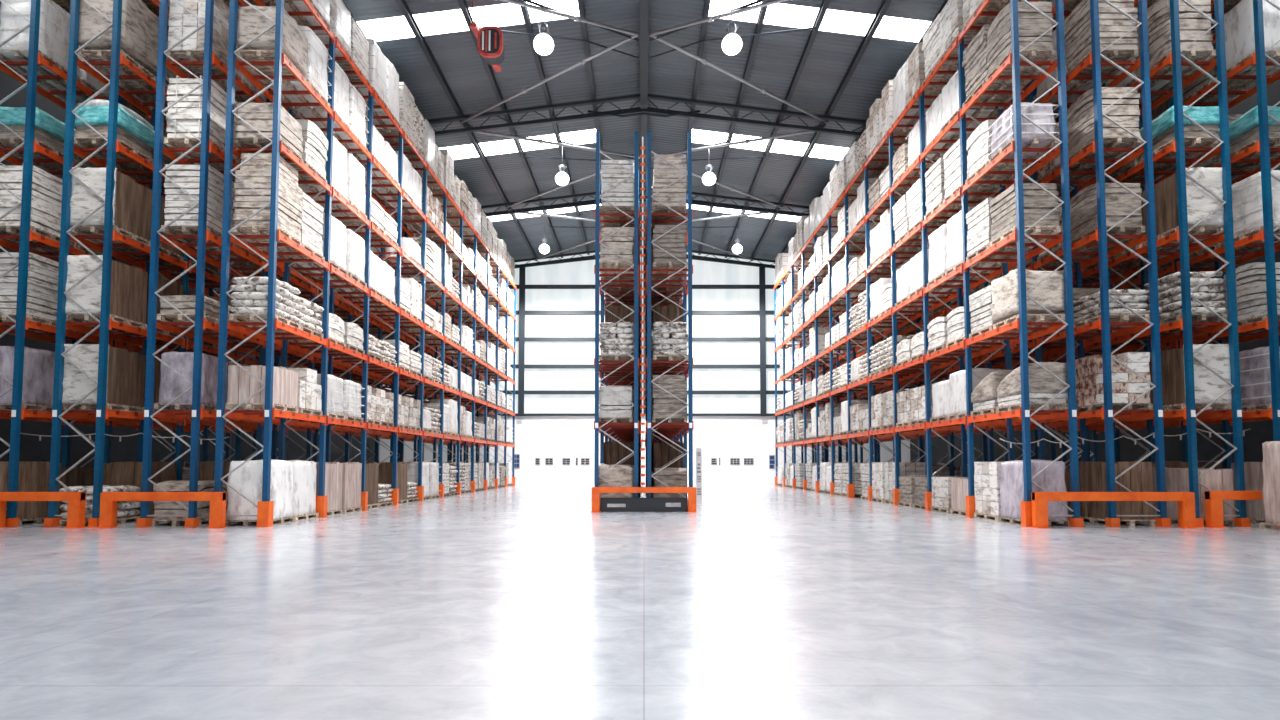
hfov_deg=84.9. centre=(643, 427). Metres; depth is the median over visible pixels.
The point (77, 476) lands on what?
load
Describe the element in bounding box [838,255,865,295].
load
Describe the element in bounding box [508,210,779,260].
roof truss
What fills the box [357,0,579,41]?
window
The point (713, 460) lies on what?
notice
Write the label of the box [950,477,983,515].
load
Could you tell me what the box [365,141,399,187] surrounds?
load
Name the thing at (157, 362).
load
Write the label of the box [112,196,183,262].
pallet
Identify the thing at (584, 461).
notice
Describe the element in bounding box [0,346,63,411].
load
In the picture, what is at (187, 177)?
load
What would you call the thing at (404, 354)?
load
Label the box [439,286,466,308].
load
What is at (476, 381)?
load
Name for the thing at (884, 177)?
load
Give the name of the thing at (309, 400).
load
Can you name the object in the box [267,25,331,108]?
load
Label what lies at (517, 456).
notice
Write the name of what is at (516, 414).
trim
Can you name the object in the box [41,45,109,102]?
pallet
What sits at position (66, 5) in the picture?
load
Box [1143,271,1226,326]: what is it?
load
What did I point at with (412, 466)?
load
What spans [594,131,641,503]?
rack
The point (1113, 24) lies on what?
load
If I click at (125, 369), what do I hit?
load
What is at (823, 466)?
load
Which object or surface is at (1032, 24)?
load
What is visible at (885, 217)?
load
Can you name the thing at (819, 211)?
load
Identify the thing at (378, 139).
load
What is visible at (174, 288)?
load
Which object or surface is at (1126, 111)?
load
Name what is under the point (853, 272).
load
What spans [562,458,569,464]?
notice
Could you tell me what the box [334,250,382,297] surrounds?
load
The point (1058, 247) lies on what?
load
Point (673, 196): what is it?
load
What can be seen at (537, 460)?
notice
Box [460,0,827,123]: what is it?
roof truss
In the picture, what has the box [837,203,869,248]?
load
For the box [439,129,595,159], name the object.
window
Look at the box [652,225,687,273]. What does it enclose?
load
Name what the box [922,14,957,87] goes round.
load
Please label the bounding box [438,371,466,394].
load
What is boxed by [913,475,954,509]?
load
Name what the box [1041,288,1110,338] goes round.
load
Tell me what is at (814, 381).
load
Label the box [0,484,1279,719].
floor
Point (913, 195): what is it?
load
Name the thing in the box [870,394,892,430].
load
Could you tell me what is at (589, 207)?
window
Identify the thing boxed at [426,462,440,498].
load
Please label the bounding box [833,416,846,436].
load
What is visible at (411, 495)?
load
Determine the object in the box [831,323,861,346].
load
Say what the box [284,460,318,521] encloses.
load
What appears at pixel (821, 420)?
load
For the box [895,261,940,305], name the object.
load
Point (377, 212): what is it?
load
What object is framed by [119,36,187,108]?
pallet
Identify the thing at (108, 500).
guard rail
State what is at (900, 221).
load
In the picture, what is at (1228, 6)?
load
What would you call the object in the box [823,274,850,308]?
load
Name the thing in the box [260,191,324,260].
load
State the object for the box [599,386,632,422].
load
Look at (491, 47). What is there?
crane
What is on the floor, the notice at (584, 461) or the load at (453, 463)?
the load at (453, 463)
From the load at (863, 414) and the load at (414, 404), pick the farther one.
the load at (863, 414)
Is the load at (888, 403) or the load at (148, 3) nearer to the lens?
the load at (148, 3)
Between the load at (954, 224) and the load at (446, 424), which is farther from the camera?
the load at (446, 424)
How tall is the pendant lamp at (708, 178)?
2.146 m
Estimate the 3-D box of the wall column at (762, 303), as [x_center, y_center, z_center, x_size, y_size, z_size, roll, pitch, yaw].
[8.500,-6.251,50.093,0.400,10.788,0.235,0,-3,0]
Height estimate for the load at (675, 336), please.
1.214 m
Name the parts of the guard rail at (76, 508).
post, rail, post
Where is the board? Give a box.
[601,498,686,511]
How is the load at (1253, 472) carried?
on the floor
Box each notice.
[514,454,519,467]
[535,458,539,464]
[545,458,552,464]
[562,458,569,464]
[581,458,589,464]
[711,458,716,464]
[730,458,739,464]
[744,458,753,464]
[769,455,774,468]
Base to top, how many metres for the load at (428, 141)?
1.979 m
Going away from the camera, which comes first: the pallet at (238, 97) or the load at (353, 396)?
the pallet at (238, 97)
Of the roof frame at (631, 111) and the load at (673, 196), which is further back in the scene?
the roof frame at (631, 111)
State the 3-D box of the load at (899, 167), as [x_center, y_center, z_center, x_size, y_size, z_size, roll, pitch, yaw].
[9.302,-9.072,24.160,1.080,1.186,1.270,0,-3,0]
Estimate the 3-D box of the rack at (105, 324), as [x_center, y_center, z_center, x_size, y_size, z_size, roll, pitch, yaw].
[-13.025,-5.103,20.518,1.214,15.200,8.495,0,-3,0]
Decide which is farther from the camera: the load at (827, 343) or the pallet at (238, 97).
the load at (827, 343)
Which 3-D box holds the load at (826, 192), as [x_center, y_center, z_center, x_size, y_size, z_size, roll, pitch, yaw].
[9.329,-10.940,34.009,1.080,1.688,1.240,0,-3,0]
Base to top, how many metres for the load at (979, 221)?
1.352 m
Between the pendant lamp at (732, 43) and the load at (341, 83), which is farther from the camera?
the pendant lamp at (732, 43)
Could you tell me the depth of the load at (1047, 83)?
18.42 m
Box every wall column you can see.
[518,267,524,414]
[641,251,645,413]
[759,267,766,414]
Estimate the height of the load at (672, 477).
1.304 m
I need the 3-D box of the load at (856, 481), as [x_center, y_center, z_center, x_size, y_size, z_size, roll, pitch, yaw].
[9.310,2.278,30.534,1.104,1.502,1.245,0,-3,-1]
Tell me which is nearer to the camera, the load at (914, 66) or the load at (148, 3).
the load at (148, 3)
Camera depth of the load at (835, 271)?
32.22 m
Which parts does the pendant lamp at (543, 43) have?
globe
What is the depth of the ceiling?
28.69 m
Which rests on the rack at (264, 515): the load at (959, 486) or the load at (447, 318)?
the load at (447, 318)
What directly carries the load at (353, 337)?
on the rack at (264, 515)
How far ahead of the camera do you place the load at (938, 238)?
21.02 m
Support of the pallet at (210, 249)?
on the rack at (197, 414)
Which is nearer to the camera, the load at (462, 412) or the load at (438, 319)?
the load at (438, 319)
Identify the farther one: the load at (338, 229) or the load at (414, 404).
the load at (414, 404)
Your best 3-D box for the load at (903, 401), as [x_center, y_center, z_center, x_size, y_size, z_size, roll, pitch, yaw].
[9.300,-0.624,23.714,1.080,1.186,1.240,0,-3,0]
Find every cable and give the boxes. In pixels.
[20,433,228,443]
[1000,428,1249,447]
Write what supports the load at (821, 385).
on the rack at (1024, 415)
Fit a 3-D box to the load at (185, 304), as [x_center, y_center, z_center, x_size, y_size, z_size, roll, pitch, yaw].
[-10.834,-2.771,16.972,1.080,0.589,1.240,0,-3,0]
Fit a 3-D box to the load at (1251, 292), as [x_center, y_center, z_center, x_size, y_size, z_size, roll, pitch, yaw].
[15.099,-3.217,17.019,1.081,1.485,1.240,0,-3,0]
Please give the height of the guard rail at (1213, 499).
0.820 m
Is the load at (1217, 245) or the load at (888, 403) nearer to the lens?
the load at (1217, 245)
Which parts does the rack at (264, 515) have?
post, label plate, post, post, post, post, post, post, post, post, post, post, post, post, post, post, post, post, post, post, post, post, post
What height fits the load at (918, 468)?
1.486 m
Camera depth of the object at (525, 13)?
28.84 m
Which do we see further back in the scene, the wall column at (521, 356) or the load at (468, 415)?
the wall column at (521, 356)
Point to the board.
(607, 504)
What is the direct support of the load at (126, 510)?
on the floor
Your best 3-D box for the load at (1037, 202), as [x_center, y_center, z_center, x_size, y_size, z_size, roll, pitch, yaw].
[9.285,-5.166,17.133,1.090,1.190,1.263,0,-3,0]
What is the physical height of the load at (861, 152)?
1.513 m
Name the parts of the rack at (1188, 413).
post, post, post, post, post, post, post, label plate, post, label plate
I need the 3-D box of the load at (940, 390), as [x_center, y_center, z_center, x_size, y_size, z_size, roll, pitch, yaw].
[9.339,-0.790,20.949,1.084,1.228,1.244,0,-3,0]
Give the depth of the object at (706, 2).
26.97 m
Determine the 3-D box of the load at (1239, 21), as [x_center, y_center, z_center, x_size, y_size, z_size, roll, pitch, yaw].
[15.141,-9.679,17.369,1.080,1.688,1.240,0,-3,0]
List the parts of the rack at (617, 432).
post, post, post, post, post, post, post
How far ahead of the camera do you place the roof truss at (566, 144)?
33.81 m
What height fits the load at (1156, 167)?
0.895 m
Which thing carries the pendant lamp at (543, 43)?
hanging from the ceiling
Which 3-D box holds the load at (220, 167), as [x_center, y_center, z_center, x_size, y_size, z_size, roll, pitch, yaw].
[-10.868,-7.375,18.517,1.080,1.485,1.240,0,-3,0]
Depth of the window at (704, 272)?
50.41 m
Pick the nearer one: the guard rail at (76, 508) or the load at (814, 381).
the guard rail at (76, 508)
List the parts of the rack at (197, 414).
label plate, post, post, post, post, post, post, post, post, post, post, post, post, post, post, post, post, post, post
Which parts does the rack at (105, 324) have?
label plate, post, label plate, post, post, post, post, post, post, post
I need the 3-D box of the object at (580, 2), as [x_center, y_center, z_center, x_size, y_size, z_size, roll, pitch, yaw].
[-2.120,-14.239,23.177,0.170,0.235,54.800,0,-3,0]
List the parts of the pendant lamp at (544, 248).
globe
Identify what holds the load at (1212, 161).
on the rack at (1267, 235)
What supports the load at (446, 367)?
on the rack at (264, 515)
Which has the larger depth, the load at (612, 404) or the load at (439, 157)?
the load at (439, 157)
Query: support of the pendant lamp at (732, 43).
hanging from the ceiling
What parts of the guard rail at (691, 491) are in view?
post, rail, post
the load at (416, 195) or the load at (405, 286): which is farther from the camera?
the load at (416, 195)
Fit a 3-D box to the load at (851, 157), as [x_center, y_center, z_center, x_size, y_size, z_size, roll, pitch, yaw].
[9.289,-11.144,29.774,1.080,1.652,1.258,0,-3,0]
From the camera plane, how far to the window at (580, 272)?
50.46 m
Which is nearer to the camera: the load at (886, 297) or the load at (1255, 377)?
the load at (1255, 377)
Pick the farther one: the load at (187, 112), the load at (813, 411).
the load at (813, 411)
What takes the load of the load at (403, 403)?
on the rack at (264, 515)
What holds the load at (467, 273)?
on the rack at (264, 515)
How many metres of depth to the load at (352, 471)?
20.69 m
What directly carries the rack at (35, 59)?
on the floor
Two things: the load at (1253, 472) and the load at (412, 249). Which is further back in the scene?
the load at (412, 249)
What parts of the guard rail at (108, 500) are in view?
post, rail, post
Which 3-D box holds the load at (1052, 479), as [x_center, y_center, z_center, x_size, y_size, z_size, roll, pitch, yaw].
[9.303,1.538,16.747,1.082,1.536,1.246,0,-3,-1]
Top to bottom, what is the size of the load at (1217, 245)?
1.490 m
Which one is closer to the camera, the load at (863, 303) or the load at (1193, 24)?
the load at (1193, 24)
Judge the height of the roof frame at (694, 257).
2.644 m
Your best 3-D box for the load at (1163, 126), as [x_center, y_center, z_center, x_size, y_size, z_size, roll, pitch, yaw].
[13.129,-7.148,17.201,1.174,0.895,1.317,0,-3,0]
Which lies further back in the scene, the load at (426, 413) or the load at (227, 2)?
the load at (426, 413)
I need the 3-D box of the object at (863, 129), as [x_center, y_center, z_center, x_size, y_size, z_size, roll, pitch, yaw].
[9.600,-13.305,23.128,0.170,0.235,54.800,0,-3,0]
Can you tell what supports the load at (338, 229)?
on the rack at (264, 515)
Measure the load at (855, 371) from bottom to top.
1.087 m
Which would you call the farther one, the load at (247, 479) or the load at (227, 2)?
the load at (227, 2)
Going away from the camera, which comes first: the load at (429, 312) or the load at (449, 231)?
the load at (429, 312)
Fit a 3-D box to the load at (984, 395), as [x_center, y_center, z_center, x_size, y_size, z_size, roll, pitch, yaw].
[9.309,-0.874,18.197,1.080,1.108,1.240,0,-3,0]
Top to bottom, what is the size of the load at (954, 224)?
1.688 m
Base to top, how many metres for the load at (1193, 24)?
1.630 m
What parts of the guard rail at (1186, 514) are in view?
post, rail, post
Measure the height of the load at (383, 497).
0.762 m
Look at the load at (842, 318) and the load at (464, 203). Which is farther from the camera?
the load at (464, 203)
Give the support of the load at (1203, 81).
on the rack at (1267, 235)
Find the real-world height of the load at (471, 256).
1.032 m
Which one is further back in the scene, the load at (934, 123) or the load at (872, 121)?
the load at (872, 121)
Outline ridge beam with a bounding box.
[639,0,648,250]
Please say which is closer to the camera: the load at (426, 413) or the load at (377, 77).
the load at (377, 77)
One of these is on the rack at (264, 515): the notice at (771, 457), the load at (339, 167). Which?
the load at (339, 167)
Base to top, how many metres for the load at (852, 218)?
1.376 m
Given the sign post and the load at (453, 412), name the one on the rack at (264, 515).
the load at (453, 412)
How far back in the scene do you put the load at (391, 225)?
24.00 m
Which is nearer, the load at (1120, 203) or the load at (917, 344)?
the load at (1120, 203)
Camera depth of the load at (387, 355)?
23.64 m
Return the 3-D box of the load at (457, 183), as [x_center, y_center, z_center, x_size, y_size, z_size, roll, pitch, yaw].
[-9.203,-10.916,32.529,1.080,1.486,1.240,0,-3,0]
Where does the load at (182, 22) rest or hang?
on the rack at (197, 414)
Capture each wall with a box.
[0,58,376,467]
[379,416,909,483]
[909,69,1279,468]
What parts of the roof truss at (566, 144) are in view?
rod, rod, rod, rod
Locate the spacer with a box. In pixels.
[640,137,644,486]
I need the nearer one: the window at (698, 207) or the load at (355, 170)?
the load at (355, 170)
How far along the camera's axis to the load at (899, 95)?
24.21 m
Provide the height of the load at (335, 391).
1.234 m
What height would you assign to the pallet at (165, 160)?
0.895 m
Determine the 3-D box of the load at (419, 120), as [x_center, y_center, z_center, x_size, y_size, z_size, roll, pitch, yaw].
[-9.202,-11.369,27.013,1.134,1.813,1.282,0,-3,0]
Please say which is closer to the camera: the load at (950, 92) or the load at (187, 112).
the load at (187, 112)
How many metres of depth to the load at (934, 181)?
21.16 m
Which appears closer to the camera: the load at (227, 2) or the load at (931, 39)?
the load at (227, 2)
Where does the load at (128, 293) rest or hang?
on the rack at (105, 324)
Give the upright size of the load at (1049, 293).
1.310 m
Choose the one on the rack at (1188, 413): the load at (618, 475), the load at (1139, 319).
the load at (1139, 319)
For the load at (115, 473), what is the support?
on the floor
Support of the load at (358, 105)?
on the rack at (264, 515)
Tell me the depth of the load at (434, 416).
29.11 m
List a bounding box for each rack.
[0,0,234,526]
[43,0,288,526]
[136,0,489,526]
[214,0,515,526]
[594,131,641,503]
[645,131,693,510]
[774,0,1083,526]
[806,0,1170,526]
[1001,0,1250,526]
[1060,0,1279,526]
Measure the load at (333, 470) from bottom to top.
1.486 m
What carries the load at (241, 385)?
on the rack at (264, 515)
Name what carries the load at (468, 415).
on the rack at (264, 515)
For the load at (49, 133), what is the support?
on the rack at (35, 59)
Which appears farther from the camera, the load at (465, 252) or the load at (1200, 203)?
the load at (465, 252)
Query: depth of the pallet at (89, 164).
18.11 m
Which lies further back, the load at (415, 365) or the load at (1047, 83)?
the load at (415, 365)
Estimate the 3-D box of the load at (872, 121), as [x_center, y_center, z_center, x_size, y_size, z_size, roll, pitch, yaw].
[9.281,-11.431,27.017,1.080,1.936,1.240,0,-3,0]
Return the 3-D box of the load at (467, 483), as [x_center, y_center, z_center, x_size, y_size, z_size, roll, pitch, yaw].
[-9.209,2.500,34.602,1.080,1.485,1.240,0,-3,0]
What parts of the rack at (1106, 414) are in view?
post, post, post, post, post, post, post, post, post, post, post, post, post, post, post, label plate, post, label plate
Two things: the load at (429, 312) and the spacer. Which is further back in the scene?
the load at (429, 312)
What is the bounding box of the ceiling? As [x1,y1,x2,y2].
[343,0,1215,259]
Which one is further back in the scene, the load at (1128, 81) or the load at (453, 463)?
the load at (453, 463)
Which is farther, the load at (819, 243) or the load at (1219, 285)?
the load at (819, 243)
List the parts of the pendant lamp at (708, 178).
globe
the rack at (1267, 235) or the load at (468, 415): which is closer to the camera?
the rack at (1267, 235)
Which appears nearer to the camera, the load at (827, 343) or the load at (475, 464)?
the load at (827, 343)
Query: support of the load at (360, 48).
on the rack at (264, 515)
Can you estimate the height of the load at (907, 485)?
1.052 m
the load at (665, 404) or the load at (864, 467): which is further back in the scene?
the load at (864, 467)
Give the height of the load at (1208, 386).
1.514 m
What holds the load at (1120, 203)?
on the rack at (1106, 414)
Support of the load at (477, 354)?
on the rack at (264, 515)
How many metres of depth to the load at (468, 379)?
34.75 m
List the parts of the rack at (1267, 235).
post, post, post, post, post, post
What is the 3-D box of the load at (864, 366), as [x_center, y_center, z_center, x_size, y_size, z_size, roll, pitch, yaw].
[9.315,-2.429,28.039,1.129,1.063,1.260,0,-3,0]
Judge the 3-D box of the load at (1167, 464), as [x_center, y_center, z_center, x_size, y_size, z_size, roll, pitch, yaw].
[13.110,1.631,18.059,1.080,1.489,1.240,0,-3,0]
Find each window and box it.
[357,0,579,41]
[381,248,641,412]
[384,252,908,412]
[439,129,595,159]
[487,204,600,221]
[686,204,800,221]
[692,129,848,160]
[708,0,930,41]
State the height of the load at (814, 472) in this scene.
1.376 m
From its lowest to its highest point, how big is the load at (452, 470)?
1.363 m
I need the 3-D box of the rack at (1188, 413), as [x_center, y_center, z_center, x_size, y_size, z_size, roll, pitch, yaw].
[13.140,-5.103,20.518,1.264,15.200,8.495,0,-3,0]
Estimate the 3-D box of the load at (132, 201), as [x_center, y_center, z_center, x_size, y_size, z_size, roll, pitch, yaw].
[-12.976,-5.331,17.080,1.085,1.514,1.326,0,-3,1]
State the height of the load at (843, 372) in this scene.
1.052 m
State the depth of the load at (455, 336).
32.11 m
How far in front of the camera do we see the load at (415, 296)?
26.55 m
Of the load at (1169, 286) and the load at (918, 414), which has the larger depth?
the load at (918, 414)
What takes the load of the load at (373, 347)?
on the rack at (264, 515)
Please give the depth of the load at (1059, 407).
17.96 m
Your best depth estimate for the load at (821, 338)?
36.03 m
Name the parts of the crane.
rail, plate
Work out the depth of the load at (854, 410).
29.07 m
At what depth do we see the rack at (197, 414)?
16.57 m
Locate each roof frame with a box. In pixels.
[427,94,866,136]
[481,186,809,216]
[514,245,801,270]
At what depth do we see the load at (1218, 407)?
17.78 m
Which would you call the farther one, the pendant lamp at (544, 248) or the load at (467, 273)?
the pendant lamp at (544, 248)
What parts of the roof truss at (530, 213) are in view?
rod, rod, rod, rod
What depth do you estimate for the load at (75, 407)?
17.74 m
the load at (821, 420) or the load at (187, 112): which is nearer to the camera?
the load at (187, 112)
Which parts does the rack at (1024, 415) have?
post, post, post, post, post, post, post, post, post, post, post, post, post, post, post, post, post, post, post, post, post, post, post, label plate, post, label plate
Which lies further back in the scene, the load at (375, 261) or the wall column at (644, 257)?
the wall column at (644, 257)
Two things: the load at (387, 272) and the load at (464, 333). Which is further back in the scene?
the load at (464, 333)
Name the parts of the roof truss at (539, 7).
rod, rod, rod, rod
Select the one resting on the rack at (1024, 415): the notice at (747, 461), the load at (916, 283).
the load at (916, 283)
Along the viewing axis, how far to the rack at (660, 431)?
21.68 m
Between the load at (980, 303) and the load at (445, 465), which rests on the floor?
the load at (445, 465)
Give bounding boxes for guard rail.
[0,492,87,527]
[97,492,228,527]
[591,487,696,511]
[1031,492,1197,527]
[1204,491,1262,527]
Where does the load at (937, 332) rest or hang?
on the rack at (1024, 415)
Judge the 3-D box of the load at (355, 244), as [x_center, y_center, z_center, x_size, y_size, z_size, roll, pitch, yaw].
[-9.153,-5.129,21.176,1.083,1.539,1.240,0,-3,0]
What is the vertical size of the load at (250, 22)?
1.300 m
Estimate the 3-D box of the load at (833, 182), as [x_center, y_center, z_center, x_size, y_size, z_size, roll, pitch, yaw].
[9.326,-11.129,32.563,1.086,1.914,1.264,0,-3,0]
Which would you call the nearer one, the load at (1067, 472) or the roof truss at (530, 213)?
the load at (1067, 472)
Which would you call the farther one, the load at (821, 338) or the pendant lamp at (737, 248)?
the pendant lamp at (737, 248)
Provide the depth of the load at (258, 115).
16.66 m
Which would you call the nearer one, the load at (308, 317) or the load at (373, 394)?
the load at (308, 317)
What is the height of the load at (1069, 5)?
0.857 m
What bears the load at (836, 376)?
on the rack at (1024, 415)
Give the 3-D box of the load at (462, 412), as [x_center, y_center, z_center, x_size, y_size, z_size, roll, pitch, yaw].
[-9.196,-0.265,33.426,1.080,1.486,1.240,0,-3,0]
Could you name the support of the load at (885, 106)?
on the rack at (1024, 415)
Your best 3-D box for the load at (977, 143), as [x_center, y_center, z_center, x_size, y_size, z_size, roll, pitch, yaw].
[9.321,-7.298,18.526,1.096,1.334,1.240,0,-3,0]
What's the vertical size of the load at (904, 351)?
0.857 m
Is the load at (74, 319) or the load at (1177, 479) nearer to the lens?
the load at (1177, 479)
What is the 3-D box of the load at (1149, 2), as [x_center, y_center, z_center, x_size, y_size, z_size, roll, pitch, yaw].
[13.101,-11.489,18.748,1.080,1.186,1.240,0,-3,1]
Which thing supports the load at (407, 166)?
on the rack at (264, 515)
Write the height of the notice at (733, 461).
0.500 m
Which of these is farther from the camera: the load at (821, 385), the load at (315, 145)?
the load at (821, 385)
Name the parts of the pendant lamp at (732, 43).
globe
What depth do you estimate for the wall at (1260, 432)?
24.88 m
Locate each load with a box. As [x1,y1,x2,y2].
[0,0,80,83]
[0,106,78,165]
[0,163,73,247]
[0,252,69,329]
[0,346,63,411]
[0,461,61,525]
[22,467,93,521]
[30,318,109,338]
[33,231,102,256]
[35,406,95,410]
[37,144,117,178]
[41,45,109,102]
[52,0,70,10]
[59,485,140,525]
[62,344,144,412]
[65,255,147,329]
[70,167,152,247]
[74,99,154,164]
[78,0,158,83]
[103,462,176,520]
[109,275,183,338]
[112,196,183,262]
[112,355,169,410]
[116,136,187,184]
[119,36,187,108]
[143,0,169,25]
[152,480,226,525]
[154,352,228,411]
[157,295,232,326]
[161,164,236,247]
[164,75,238,164]
[166,0,240,83]
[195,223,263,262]
[198,462,229,506]
[203,296,261,336]
[208,152,244,179]
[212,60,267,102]
[224,0,269,7]
[225,365,297,412]
[226,459,295,525]
[229,277,300,329]
[229,361,250,409]
[231,153,302,247]
[233,102,303,162]
[236,5,307,83]
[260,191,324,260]
[261,297,323,337]
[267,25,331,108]
[270,0,333,32]
[275,366,322,416]
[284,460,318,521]
[288,313,345,346]
[289,119,328,185]
[290,213,347,276]
[295,60,352,133]
[298,133,348,201]
[304,374,346,419]
[309,462,342,515]
[313,322,364,354]
[314,229,366,286]
[315,0,354,60]
[316,462,361,513]
[319,153,366,220]
[322,84,368,153]
[329,380,364,422]
[333,334,381,360]
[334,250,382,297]
[336,19,369,87]
[339,197,385,234]
[340,462,378,508]
[347,122,385,169]
[348,385,380,424]
[352,261,396,305]
[354,39,389,110]
[355,340,396,366]
[359,212,397,247]
[365,58,400,128]
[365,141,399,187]
[368,340,409,371]
[368,390,393,426]
[369,276,411,315]
[372,151,412,203]
[376,82,414,146]
[376,462,407,504]
[378,484,392,507]
[382,394,408,428]
[383,238,421,269]
[384,167,423,215]
[384,278,422,322]
[384,350,421,376]
[391,104,424,162]
[399,351,432,381]
[399,397,420,430]
[400,304,433,330]
[401,237,434,278]
[402,185,435,227]
[403,482,418,502]
[406,461,430,500]
[409,310,442,336]
[409,358,442,384]
[410,197,443,237]
[411,119,435,177]
[411,241,442,286]
[411,409,432,432]
[418,364,450,388]
[421,144,443,189]
[423,403,450,434]
[423,407,440,433]
[424,313,451,341]
[425,252,452,295]
[426,221,453,248]
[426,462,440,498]
[428,149,453,202]
[429,324,459,346]
[429,366,458,391]
[430,399,458,436]
[431,278,459,301]
[436,462,449,496]
[438,328,467,351]
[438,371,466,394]
[439,175,460,212]
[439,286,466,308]
[441,230,460,256]
[442,180,468,223]
[443,462,464,493]
[446,285,473,314]
[446,326,473,355]
[446,375,472,397]
[446,466,457,495]
[448,244,468,265]
[449,191,473,231]
[452,248,474,272]
[452,406,465,437]
[453,379,479,399]
[454,342,481,360]
[455,284,481,320]
[456,198,481,240]
[456,249,481,280]
[461,463,471,492]
[465,411,472,438]
[470,422,479,439]
[470,463,478,491]
[599,227,633,273]
[599,322,633,363]
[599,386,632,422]
[599,464,633,510]
[600,160,633,223]
[652,154,686,223]
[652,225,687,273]
[652,322,687,363]
[652,375,686,422]
[653,468,686,497]
[809,327,835,360]
[810,406,824,439]
[811,379,835,399]
[811,465,816,491]
[815,195,837,231]
[815,236,832,272]
[816,283,843,314]
[817,375,843,397]
[818,410,825,438]
[818,462,842,492]
[822,182,839,223]
[822,228,844,265]
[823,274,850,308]
[824,332,852,351]
[824,372,852,394]
[825,403,840,437]
[825,465,839,493]
[829,163,853,209]
[830,232,860,256]
[831,261,858,301]
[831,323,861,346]
[832,367,861,391]
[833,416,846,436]
[833,463,843,495]
[836,156,856,202]
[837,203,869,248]
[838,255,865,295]
[839,312,871,341]
[839,363,867,388]
[840,400,867,435]
[841,462,868,496]
[846,141,878,187]
[847,199,876,237]
[848,257,880,286]
[848,304,882,336]
[849,357,882,384]
[850,404,867,433]
[855,130,888,177]
[856,178,879,227]
[857,250,890,279]
[858,290,891,330]
[858,353,891,381]
[859,409,879,432]
[860,462,869,499]
[866,99,899,162]
[867,178,896,215]
[869,223,906,269]
[869,278,907,322]
[869,342,906,376]
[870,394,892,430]
[871,462,891,502]
[877,80,912,146]
[879,165,910,203]
[880,209,920,259]
[880,283,921,315]
[880,335,922,372]
[882,390,907,428]
[884,462,925,504]
[892,65,928,129]
[892,143,926,187]
[892,194,928,247]
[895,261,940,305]
[895,339,937,366]
[896,390,923,426]
[898,475,935,507]
[904,42,945,108]
[905,117,945,168]
[906,178,947,233]
[908,249,956,297]
[910,332,958,360]
[910,385,944,424]
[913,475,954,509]
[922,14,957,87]
[924,93,972,153]
[924,157,976,220]
[927,224,980,285]
[927,317,978,354]
[930,380,963,422]
[931,477,967,513]
[939,0,979,63]
[940,70,997,133]
[943,137,999,204]
[945,207,1001,276]
[946,306,1003,347]
[948,368,1001,419]
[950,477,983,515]
[962,0,1020,29]
[962,25,1025,108]
[965,119,1027,185]
[966,198,1030,262]
[969,285,1033,338]
[971,370,1015,416]
[974,462,1017,521]
[986,2,1056,83]
[987,102,1058,165]
[989,183,1060,247]
[991,269,1064,329]
[996,362,1067,412]
[998,459,1068,525]
[1033,30,1102,108]
[1036,123,1105,185]
[1037,203,1098,262]
[1038,0,1079,32]
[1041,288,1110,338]
[1046,363,1087,410]
[1064,0,1138,82]
[1065,467,1089,520]
[1067,87,1142,164]
[1070,183,1144,247]
[1073,289,1149,327]
[1075,352,1152,411]
[1078,461,1154,525]
[1104,144,1175,184]
[1105,57,1172,108]
[1107,193,1179,261]
[1112,301,1182,336]
[1135,0,1153,19]
[1135,0,1215,83]
[1137,105,1219,164]
[1142,167,1223,247]
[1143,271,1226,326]
[1148,344,1231,411]
[1152,462,1188,467]
[1152,467,1234,525]
[1182,56,1254,106]
[1185,114,1256,178]
[1189,231,1260,258]
[1192,279,1264,336]
[1197,406,1257,410]
[1209,0,1241,32]
[1213,0,1279,83]
[1215,105,1279,164]
[1221,170,1279,247]
[1223,262,1279,329]
[1229,346,1279,411]
[1231,462,1271,525]
[1259,441,1279,530]
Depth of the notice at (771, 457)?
49.89 m
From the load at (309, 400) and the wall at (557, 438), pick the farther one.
the wall at (557, 438)
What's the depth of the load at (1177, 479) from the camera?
16.20 m
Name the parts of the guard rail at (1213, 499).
post, rail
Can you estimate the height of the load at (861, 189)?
1.688 m
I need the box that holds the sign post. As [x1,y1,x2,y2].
[696,448,703,504]
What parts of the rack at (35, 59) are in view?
label plate, post, post, post, post, post, post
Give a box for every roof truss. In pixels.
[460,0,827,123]
[476,131,811,207]
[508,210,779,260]
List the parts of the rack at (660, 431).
post, post, post, post, post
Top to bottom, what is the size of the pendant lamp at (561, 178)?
2.046 m
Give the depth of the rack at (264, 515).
21.01 m
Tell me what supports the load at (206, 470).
on the floor
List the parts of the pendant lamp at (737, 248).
globe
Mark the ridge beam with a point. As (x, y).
(643, 3)
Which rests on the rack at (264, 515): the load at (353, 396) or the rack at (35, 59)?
the load at (353, 396)
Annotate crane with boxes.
[470,0,504,71]
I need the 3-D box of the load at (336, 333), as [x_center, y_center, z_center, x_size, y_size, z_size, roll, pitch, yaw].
[-9.201,-2.760,19.745,1.080,0.857,1.241,0,-3,0]
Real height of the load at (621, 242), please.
1.334 m
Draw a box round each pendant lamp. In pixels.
[533,0,553,54]
[539,227,549,253]
[555,146,568,185]
[702,164,715,185]
[722,0,741,54]
[732,235,742,253]
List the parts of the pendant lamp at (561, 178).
globe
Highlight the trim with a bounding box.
[475,413,790,415]

